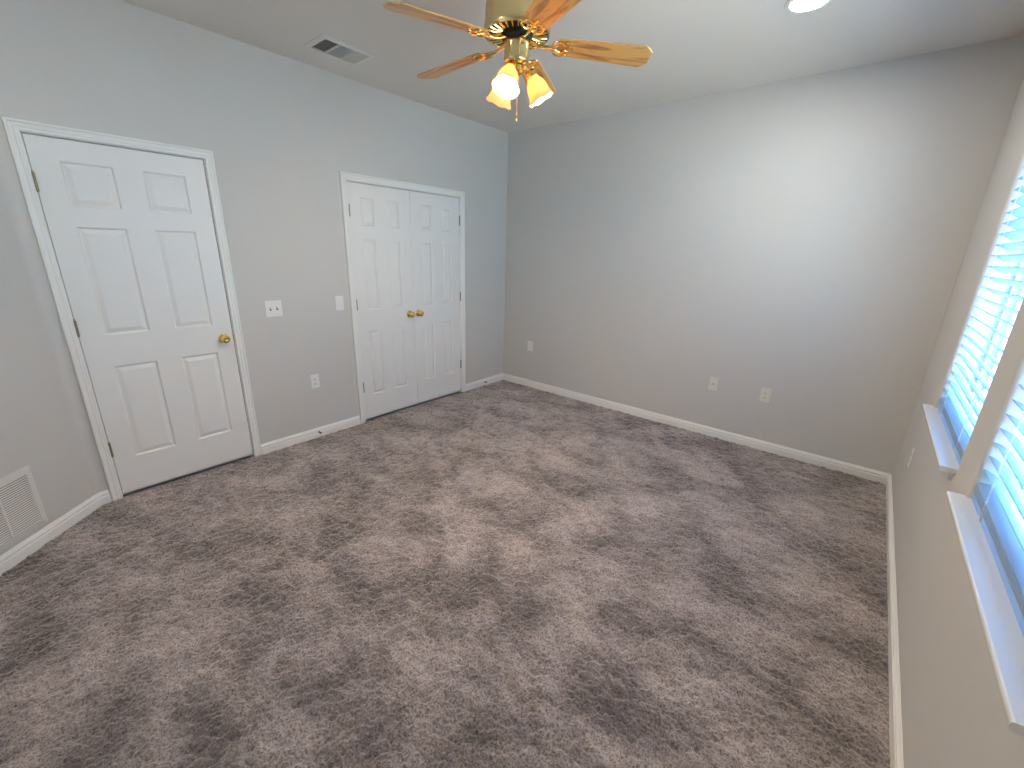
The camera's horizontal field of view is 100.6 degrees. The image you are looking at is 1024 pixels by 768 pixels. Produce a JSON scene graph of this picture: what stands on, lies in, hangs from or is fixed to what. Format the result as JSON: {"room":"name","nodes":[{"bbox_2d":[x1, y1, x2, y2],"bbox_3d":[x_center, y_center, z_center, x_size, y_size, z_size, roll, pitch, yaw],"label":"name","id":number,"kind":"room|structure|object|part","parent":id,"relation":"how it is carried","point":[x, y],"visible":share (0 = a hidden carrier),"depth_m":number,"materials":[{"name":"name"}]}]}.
{"room":"empty bedroom","nodes":[
{"label":"empty bedroom","id":0,"kind":"room"},
{"bbox_2d":[0,137,103,555],"bbox_3d":[-2.497,-0.402,1.816,0.141,2.844,0.982,0,17,-4],"label":"wall","id":1,"kind":"structure","parent":0,"point":[43,427],"depth_m":2.20,"materials":[{"name":"grey paint"}]},
{"bbox_2d":[0,465,48,552],"bbox_3d":[-2.457,0.628,2.055,0.009,0.338,0.356,0,17,-5],"label":"air vent","id":2,"kind":"object","parent":1,"relation":"in","point":[22,512],"visible":1,"depth_m":2.12,"materials":[{"name":"white metal"}]},
{"bbox_2d":[0,490,111,575],"bbox_3d":[-2.466,0.827,2.182,0.040,0.083,0.928,0,17,-4],"label":"baseboard","id":3,"kind":"structure","parent":1,"relation":"attached to","point":[9,559],"depth_m":2.28,"materials":[{"name":"white paint"}]},
{"bbox_2d":[0,0,507,500],"bbox_3d":[-1.371,-0.928,3.597,0.160,2.844,3.836,15,22,37],"label":"wall","id":4,"kind":"structure","parent":0,"point":[280,131],"depth_m":3.01,"materials":[{"name":"grey paint"}]},
{"bbox_2d":[1,117,261,500],"bbox_3d":[-2.178,-0.363,2.649,0.112,2.088,0.859,15,22,37],"label":"door","id":5,"kind":"structure","parent":4,"relation":"in","point":[130,233],"depth_m":2.57,"materials":[{"name":"white paint"}]},
{"bbox_3d":[-1.955,-0.306,2.901,0.052,0.055,0.055,15,22,37],"label":"knob","id":6,"kind":"part","parent":5,"relation":"part of","materials":[{"name":"gold metal"}]},
{"bbox_2d":[264,300,282,316],"bbox_3d":[-1.742,-0.552,3.114,0.016,0.115,0.116,15,22,37],"label":"light switch","id":7,"kind":"object","parent":4,"relation":"attached to","point":[272,308],"visible":1,"depth_m":3.11,"materials":[{"name":"white plastic"}]},
{"bbox_2d":[261,415,360,454],"bbox_3d":[-1.651,0.415,3.569,0.014,0.083,0.833,15,22,37],"label":"baseboard","id":8,"kind":"structure","parent":4,"relation":"attached to","point":[278,444],"depth_m":3.52,"materials":[{"name":"white paint"}]},
{"bbox_2d":[310,374,319,388],"bbox_3d":[-1.609,-0.022,3.475,0.007,0.115,0.070,15,22,37],"label":"wall outlet","id":9,"kind":"object","parent":4,"relation":"attached to","point":[315,383],"visible":1,"depth_m":3.47,"materials":[{"name":"white plastic"}]},
{"bbox_2d":[335,296,343,309],"bbox_3d":[-1.413,-0.664,3.491,0.016,0.115,0.070,15,22,37],"label":"light switch","id":10,"kind":"object","parent":4,"relation":"attached to","point":[339,303],"visible":1,"depth_m":3.49,"materials":[{"name":"white plastic"}]},
{"bbox_2d":[339,171,465,423],"bbox_3d":[-0.939,-0.776,4.070,0.112,2.094,1.319,15,22,37],"label":"door","id":11,"kind":"structure","parent":4,"relation":"in","point":[405,241],"depth_m":3.97,"materials":[{"name":"white paint"}]},
{"bbox_2d":[466,373,502,390],"bbox_3d":[-0.321,-0.027,5.097,0.014,0.083,0.660,15,22,37],"label":"baseboard","id":12,"kind":"structure","parent":4,"relation":"attached to","point":[469,386],"depth_m":5.07,"materials":[{"name":"white paint"}]},
{"bbox_2d":[0,380,889,767],"bbox_3d":[-0.076,0.874,2.627,4.006,0.156,4.610,15,22,37],"label":"floor","id":13,"kind":"structure","parent":0,"point":[503,573],"depth_m":1.91,"materials":[{"name":"grey carpet"}]},
{"bbox_2d":[121,0,1023,132],"bbox_3d":[0.002,-1.868,1.766,4.086,0.120,4.690,15,22,37],"label":"ceiling","id":14,"kind":"structure","parent":0,"point":[698,47],"depth_m":2.48,"materials":[{"name":"white paint"}]},
{"bbox_2d":[303,34,375,64],"bbox_3d":[-1.099,-2.131,2.725,0.253,0.012,0.359,15,22,37],"label":"ceiling vent","id":15,"kind":"object","parent":14,"relation":"in","point":[325,44],"visible":1,"depth_m":2.70,"materials":[{"name":"white metal"}]},
{"bbox_2d":[383,0,651,121],"bbox_3d":[-0.013,-1.525,1.909,1.135,0.620,1.161,15,22,37],"label":"ceiling fan","id":16,"kind":"object","parent":14,"relation":"hanging from","point":[517,27],"visible":1,"depth_m":1.86,"materials":[{"name":"brown wood"}]},
{"bbox_3d":[-0.293,-1.438,1.675,0.418,0.034,0.138,-15,24,-34],"label":"blade","id":17,"kind":"part","parent":16,"relation":"part of","materials":[{"name":"brown wood"}]},
{"bbox_3d":[-0.301,-1.576,2.116,0.418,0.034,0.138,9,19,34],"label":"blade","id":18,"kind":"part","parent":16,"relation":"part of","materials":[{"name":"brown wood"}]},
{"bbox_3d":[-0.057,-1.386,2.032,0.121,0.136,0.128,-13,22,-38],"label":"lamp shade","id":19,"kind":"part","parent":16,"relation":"part of","materials":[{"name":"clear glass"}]},
{"bbox_3d":[-0.022,-1.326,1.845,0.121,0.136,0.128,8,18,19],"label":"lamp shade","id":20,"kind":"part","parent":16,"relation":"part of","materials":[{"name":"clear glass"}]},
{"bbox_3d":[-0.016,-1.345,1.854,0.059,0.080,0.055,-9,20,-30],"label":"bulb","id":21,"kind":"part","parent":16,"relation":"part of","materials":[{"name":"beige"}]},
{"bbox_2d":[487,20,547,48],"bbox_3d":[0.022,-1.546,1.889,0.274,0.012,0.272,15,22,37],"label":"motor","id":22,"kind":"object","parent":16,"relation":"attached to","point":[506,28],"depth_m":1.84,"materials":[{"name":"gold metal"}]},
{"bbox_3d":[0.135,-1.610,2.264,0.138,0.034,0.418,7,15,16],"label":"blade","id":23,"kind":"part","parent":16,"relation":"part of","materials":[{"name":"brown wood"}]},
{"bbox_3d":[0.130,-1.360,1.969,0.128,0.136,0.121,-2,18,-10],"label":"lamp shade","id":24,"kind":"part","parent":16,"relation":"part of","materials":[{"name":"yellow glass"}]},
{"bbox_3d":[0.149,-1.386,1.550,0.138,0.034,0.418,-4,22,-19],"label":"blade","id":25,"kind":"part","parent":16,"relation":"part of","materials":[{"name":"brown wood"}]},
{"bbox_3d":[0.414,-1.493,1.914,0.418,0.034,0.138,5,17,-3],"label":"blade","id":26,"kind":"part","parent":16,"relation":"part of","materials":[{"name":"brown wood"}]},
{"bbox_2d":[785,0,831,12],"bbox_3d":[1.441,-1.855,2.068,0.200,0.006,0.200,15,22,37],"label":"recessed light","id":27,"kind":"object","parent":14,"relation":"in","point":[792,6],"visible":1,"depth_m":2.09,"materials":[{"name":"white plastic"}]},
{"bbox_2d":[503,35,1023,473],"bbox_3d":[1.397,-0.938,3.880,4.056,2.844,0.140,15,22,37],"label":"wall","id":28,"kind":"structure","parent":0,"point":[805,239],"depth_m":3.29,"materials":[{"name":"grey paint"}]},
{"bbox_2d":[528,341,532,350],"bbox_3d":[0.211,-0.444,4.956,0.070,0.115,0.007,15,22,37],"label":"wall outlet","id":29,"kind":"object","parent":28,"relation":"attached to","point":[530,343],"visible":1,"depth_m":4.95,"materials":[{"name":"white plastic"}]},
{"bbox_2d":[503,373,890,483],"bbox_3d":[1.309,0.298,4.210,3.725,0.083,0.014,15,22,37],"label":"baseboard","id":30,"kind":"structure","parent":28,"relation":"attached to","point":[859,471],"depth_m":3.77,"materials":[{"name":"white paint"}]},
{"bbox_2d":[708,377,718,390],"bbox_3d":[1.763,0.000,3.727,0.070,0.115,0.016,15,22,37],"label":"cable plate","id":31,"kind":"object","parent":28,"relation":"attached to","point":[713,382],"visible":1,"depth_m":3.73,"materials":[{"name":"beige plastic"}]},
{"bbox_2d":[759,388,770,402],"bbox_3d":[2.076,0.092,3.487,0.070,0.115,0.007,15,22,37],"label":"wall outlet","id":32,"kind":"object","parent":28,"relation":"attached to","point":[765,393],"visible":1,"depth_m":3.48,"materials":[{"name":"beige plastic"}]},
{"bbox_2d":[892,75,1023,767],"bbox_3d":[1.439,-0.046,1.041,0.170,2.844,4.370,15,22,37],"label":"wall","id":33,"kind":"structure","parent":0,"point":[953,714],"depth_m":1.47,"materials":[{"name":"grey paint"}]},
{"bbox_2d":[886,474,903,767],"bbox_3d":[1.334,1.155,1.480,0.014,0.083,4.369,15,22,37],"label":"baseboard","id":34,"kind":"structure","parent":33,"relation":"attached to","point":[895,712],"depth_m":1.71,"materials":[{"name":"white paint"}]},
{"bbox_2d":[908,447,914,468],"bbox_3d":[2.339,0.433,2.493,0.007,0.115,0.070,15,22,37],"label":"wall outlet","id":35,"kind":"object","parent":33,"relation":"attached to","point":[913,450],"visible":1,"depth_m":2.48,"materials":[{"name":"white plastic"}]},
{"bbox_2d":[922,404,958,479],"bbox_3d":[1.993,0.250,1.930,0.156,0.053,0.964,15,22,37],"label":"window sill","id":36,"kind":"structure","parent":33,"relation":"attached to","point":[947,462],"depth_m":1.83,"materials":[{"name":"white paint"}]},
{"bbox_2d":[946,491,1023,736],"bbox_3d":[1.218,0.507,1.041,0.156,0.053,0.980,15,22,37],"label":"window sill","id":37,"kind":"structure","parent":33,"relation":"attached to","point":[1003,636],"depth_m":0.95,"materials":[{"name":"white paint"}]},
{"bbox_2d":[968,263,1023,424],"bbox_3d":[2.080,-0.449,1.621,0.052,1.499,0.919,15,22,37],"label":"window","id":38,"kind":"structure","parent":33,"relation":"in","point":[1010,317],"depth_m":2.03,"materials":[{"name":"white glass"}]},
{"bbox_2d":[938,166,1023,465],"bbox_3d":[2.002,-0.478,1.682,0.059,1.484,0.908,15,22,37],"label":"window blind","id":39,"kind":"object","parent":38,"relation":"attached to","point":[957,424],"visible":0.75,"depth_m":1.84,"materials":[{"name":"white plastic"}]},
{"bbox_3d":[1.982,0.219,1.900,0.052,0.022,0.908,15,22,37],"label":"rail","id":40,"kind":"part","parent":39,"relation":"part of","materials":[{"name":"white plastic"}]},
{"bbox_3d":[1.824,-0.397,1.486,0.059,1.424,0.020,15,22,37],"label":"ladder cord","id":41,"kind":"part","parent":39,"relation":"part of","materials":[{"name":"white plastic"}]},
{"bbox_2d":[972,384,1023,636],"bbox_3d":[1.251,-0.229,0.820,0.059,1.484,0.908,15,22,37],"label":"window blind","id":42,"kind":"object","parent":33,"relation":"attached to","point":[1002,523],"visible":1,"depth_m":1.15,"materials":[{"name":"white plastic"}]},
{"bbox_3d":[1.231,0.468,1.038,0.052,0.022,0.908,15,22,37],"label":"rail","id":43,"kind":"part","parent":42,"relation":"part of","materials":[{"name":"white plastic"}]},
{"bbox_3d":[1.435,-0.267,1.039,0.059,1.424,0.020,15,22,37],"label":"ladder cord","id":44,"kind":"part","parent":42,"relation":"part of","materials":[{"name":"white plastic"}]}
]}

